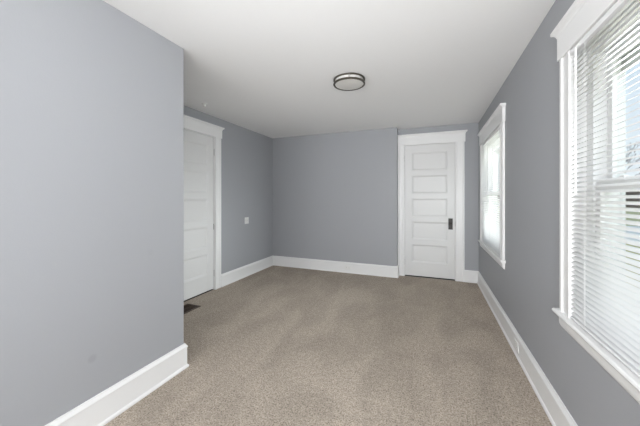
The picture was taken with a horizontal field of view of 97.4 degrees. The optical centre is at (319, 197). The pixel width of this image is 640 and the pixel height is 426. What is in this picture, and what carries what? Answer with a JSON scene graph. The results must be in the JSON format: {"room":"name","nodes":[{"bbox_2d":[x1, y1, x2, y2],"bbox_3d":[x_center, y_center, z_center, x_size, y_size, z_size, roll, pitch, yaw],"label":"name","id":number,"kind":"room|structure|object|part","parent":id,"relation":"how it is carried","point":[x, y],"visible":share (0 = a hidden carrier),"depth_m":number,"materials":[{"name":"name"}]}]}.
{"room":"empty bedroom","nodes":[
{"label":"empty bedroom","id":0,"kind":"room"},
{"bbox_2d":[0,0,183,425],"bbox_3d":[-2.584,0.131,0.012,1.287,2.540,5.115,0,0,22],"label":"wall","id":1,"kind":"structure","parent":0,"point":[92,96],"depth_m":1.52,"materials":[{"name":"grey paint"}]},
{"bbox_2d":[45,343,188,425],"bbox_3d":[-2.369,1.210,0.248,1.113,0.183,5.713,0,0,22],"label":"baseboard","id":2,"kind":"structure","parent":1,"relation":"attached to","point":[102,408],"depth_m":1.73,"materials":[{"name":"white paint"}]},
{"bbox_2d":[184,106,272,273],"bbox_3d":[-1.576,0.131,4.023,0.200,2.540,3.085,0,0,22],"label":"wall","id":3,"kind":"structure","parent":0,"point":[246,154],"depth_m":4.61,"materials":[{"name":"grey paint"}]},
{"bbox_2d":[184,115,224,301],"bbox_3d":[-1.651,0.145,3.598,0.153,2.312,1.115,0,0,22],"label":"door","id":4,"kind":"structure","parent":3,"relation":"in","point":[202,139],"depth_m":3.76,"materials":[{"name":"white paint"}]},
{"bbox_2d":[221,256,272,286],"bbox_3d":[-1.167,1.210,4.747,0.026,0.183,1.438,0,0,22],"label":"baseboard","id":5,"kind":"structure","parent":3,"relation":"attached to","point":[234,275],"depth_m":4.60,"materials":[{"name":"white paint"}]},
{"bbox_2d":[104,265,551,425],"bbox_3d":[-0.857,1.361,1.072,3.716,0.120,8.360,0,0,22],"label":"floor","id":6,"kind":"structure","parent":0,"point":[273,345],"depth_m":2.23,"materials":[{"name":"beige carpet"}]},
{"bbox_2d":[184,304,200,313],"bbox_3d":[-1.576,1.298,3.251,0.210,0.007,0.310,0,0,22],"label":"floor vent","id":7,"kind":"object","parent":6,"relation":"in","point":[187,307],"visible":0.51,"depth_m":3.31,"materials":[{"name":"brown metal"}]},
{"bbox_2d":[103,0,555,137],"bbox_3d":[-0.771,-1.199,1.065,3.881,0.120,8.710,0,0,22],"label":"ceiling","id":8,"kind":"structure","parent":0,"point":[269,68],"depth_m":2.27,"materials":[{"name":"white paint"}]},
{"bbox_2d":[333,73,364,90],"bbox_3d":[0.281,-1.109,2.704,0.304,0.059,0.304,0,0,22],"label":"ceiling light","id":9,"kind":"object","parent":8,"relation":"attached to","point":[345,81],"visible":1,"depth_m":2.64,"materials":[{"name":"silver metal"}]},
{"bbox_2d":[273,127,397,265],"bbox_3d":[0.140,0.131,5.195,2.525,2.540,0.360,0,0,22],"label":"wall","id":10,"kind":"structure","parent":0,"point":[335,195],"depth_m":4.94,"materials":[{"name":"grey paint"}]},
{"bbox_2d":[273,256,398,277],"bbox_3d":[0.199,1.210,5.037,2.351,0.183,0.162,0,0,22],"label":"baseboard","id":11,"kind":"structure","parent":10,"relation":"attached to","point":[315,264],"depth_m":4.92,"materials":[{"name":"white paint"}]},
{"bbox_2d":[398,123,478,280],"bbox_3d":[1.896,0.131,4.584,1.191,2.540,0.200,0,0,22],"label":"wall","id":12,"kind":"structure","parent":0,"point":[472,140],"depth_m":4.31,"materials":[{"name":"grey paint"}]},
{"bbox_2d":[398,130,467,281],"bbox_3d":[1.792,0.133,4.531,1.034,2.336,0.153,0,0,22],"label":"door","id":13,"kind":"structure","parent":12,"relation":"in","point":[431,166],"depth_m":4.52,"materials":[{"name":"white paint"}]},
{"bbox_3d":[2.055,0.417,4.423,0.062,0.176,0.007,0,0,22],"label":"lock plate","id":14,"kind":"part","parent":13,"relation":"part of","materials":[{"name":"brown metal"}]},
{"bbox_2d":[465,270,477,282],"bbox_3d":[2.318,1.210,4.295,0.193,0.183,0.026,0,0,22],"label":"baseboard","id":15,"kind":"structure","parent":12,"relation":"attached to","point":[471,276],"depth_m":4.29,"materials":[{"name":"white paint"}]},
{"bbox_2d":[479,0,639,425],"bbox_3d":[0.956,0.231,0.379,0.165,2.740,8.710,0,0,22],"label":"wall","id":16,"kind":"structure","parent":0,"point":[527,289],"depth_m":1.87,"materials":[{"name":"grey paint"}]},
{"bbox_2d":[477,103,505,268],"bbox_3d":[2.133,-0.106,3.360,0.248,1.615,1.468,0,0,22],"label":"window","id":17,"kind":"structure","parent":16,"relation":"in","point":[497,119],"depth_m":3.34,"materials":[{"name":"white paint"}]},
{"bbox_2d":[481,126,499,255],"bbox_3d":[2.049,-0.067,3.393,0.046,1.345,1.150,0,0,22],"label":"window blind","id":18,"kind":"object","parent":17,"relation":"attached to","point":[491,233],"visible":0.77,"depth_m":3.33,"materials":[{"name":"white plastic"}]},
{"bbox_3d":[2.058,0.601,3.390,0.025,0.011,1.150,0,0,22],"label":"rail","id":19,"kind":"part","parent":18,"relation":"part of","materials":[{"name":"white plastic"}]},
{"bbox_3d":[2.155,-0.057,3.351,0.100,1.375,1.160,0,0,22],"label":"frame","id":20,"kind":"part","parent":17,"relation":"part of","materials":[{"name":"white plastic"}]},
{"bbox_3d":[2.131,0.252,3.361,0.032,0.650,1.032,0,0,22],"label":"sash","id":21,"kind":"part","parent":17,"relation":"part of","materials":[{"name":"white plastic"}]},
{"bbox_3d":[2.170,-0.357,3.345,0.032,0.641,1.032,0,0,22],"label":"sash","id":22,"kind":"part","parent":17,"relation":"part of","materials":[{"name":"white plastic"}]},
{"bbox_3d":[2.225,-0.057,3.324,0.050,1.375,1.160,0,0,22],"label":"trim","id":23,"kind":"part","parent":17,"relation":"part of","materials":[{"name":"white"}]},
{"bbox_2d":[514,338,518,352],"bbox_3d":[1.608,1.213,2.302,0.009,0.072,0.116,0,0,22],"label":"wall outlet","id":24,"kind":"object","parent":16,"relation":"attached to","point":[516,345],"visible":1,"depth_m":2.29,"materials":[{"name":"white plastic"}]},
{"bbox_2d":[477,271,577,425],"bbox_3d":[0.858,1.210,0.391,0.026,0.183,8.360,0,0,22],"label":"baseboard","id":25,"kind":"structure","parent":16,"relation":"attached to","point":[553,406],"depth_m":1.96,"materials":[{"name":"white paint"}]},
{"bbox_2d":[550,0,639,403],"bbox_3d":[1.130,-0.106,0.835,0.248,1.615,1.494,0,0,22],"label":"window","id":26,"kind":"structure","parent":16,"relation":"in","point":[582,15],"depth_m":1.33,"materials":[{"name":"white paint"}]},
{"bbox_3d":[1.037,-0.151,0.872,0.048,1.525,1.494,0,0,22],"label":"casing","id":27,"kind":"part","parent":26,"relation":"part of","materials":[{"name":"white paint"}]},
{"bbox_2d":[570,0,639,377],"bbox_3d":[1.046,-0.067,0.868,0.046,1.345,1.176,0,0,22],"label":"window blind","id":28,"kind":"object","parent":26,"relation":"attached to","point":[608,310],"visible":1,"depth_m":1.13,"materials":[{"name":"white plastic"}]},
{"bbox_3d":[1.055,0.601,0.865,0.025,0.011,1.176,0,0,22],"label":"rail","id":29,"kind":"part","parent":28,"relation":"part of","materials":[{"name":"white plastic"}]},
{"bbox_3d":[1.152,-0.057,0.826,0.100,1.375,1.186,0,0,22],"label":"frame","id":30,"kind":"part","parent":26,"relation":"part of","materials":[{"name":"white plastic"}]},
{"bbox_3d":[1.128,0.252,0.836,0.032,0.650,1.058,0,0,22],"label":"sash","id":31,"kind":"part","parent":26,"relation":"part of","materials":[{"name":"white plastic"}]},
{"bbox_3d":[1.167,-0.357,0.820,0.032,0.641,1.058,0,0,22],"label":"sash","id":32,"kind":"part","parent":26,"relation":"part of","materials":[{"name":"white plastic"}]},
{"bbox_3d":[1.222,-0.057,0.798,0.050,1.375,1.186,0,0,22],"label":"trim","id":33,"kind":"part","parent":26,"relation":"part of","materials":[{"name":"white"}]},
{"label":"outside","id":34,"kind":"structure","parent":0,"visible":0},
{"bbox_2d":[498,207,639,294],"bbox_3d":[70.913,1.701,14.876,119.169,0.200,200.000,0,0,22],"label":"ground","id":35,"kind":"structure","parent":34,"point":[627,212],"depth_m":9.57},
{"bbox_2d":[498,220,639,241],"bbox_3d":[14.264,1.586,12.849,7.918,0.030,18.000,0,0,-42],"label":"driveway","id":36,"kind":"structure","parent":35,"relation":"on","point":[499,220],"depth_m":12.61,"materials":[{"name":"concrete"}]},
{"bbox_2d":[498,192,639,207],"bbox_3d":[46.126,0.201,41.549,0.213,2.800,48.160,0,0,-42],"label":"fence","id":37,"kind":"object","parent":35,"relation":"on","point":[627,193],"visible":0.02,"depth_m":41.44,"materials":[{"name":"wood"}]},
{"bbox_2d":[626,141,639,174],"bbox_3d":[29.978,-1.972,28.183,4.639,7.146,4.334,0,0,-10],"label":"bare tree","id":38,"kind":"object","parent":35,"relation":"on","point":[636,141],"visible":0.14,"depth_m":26.67,"materials":[{"name":"grey plant"}]}
]}

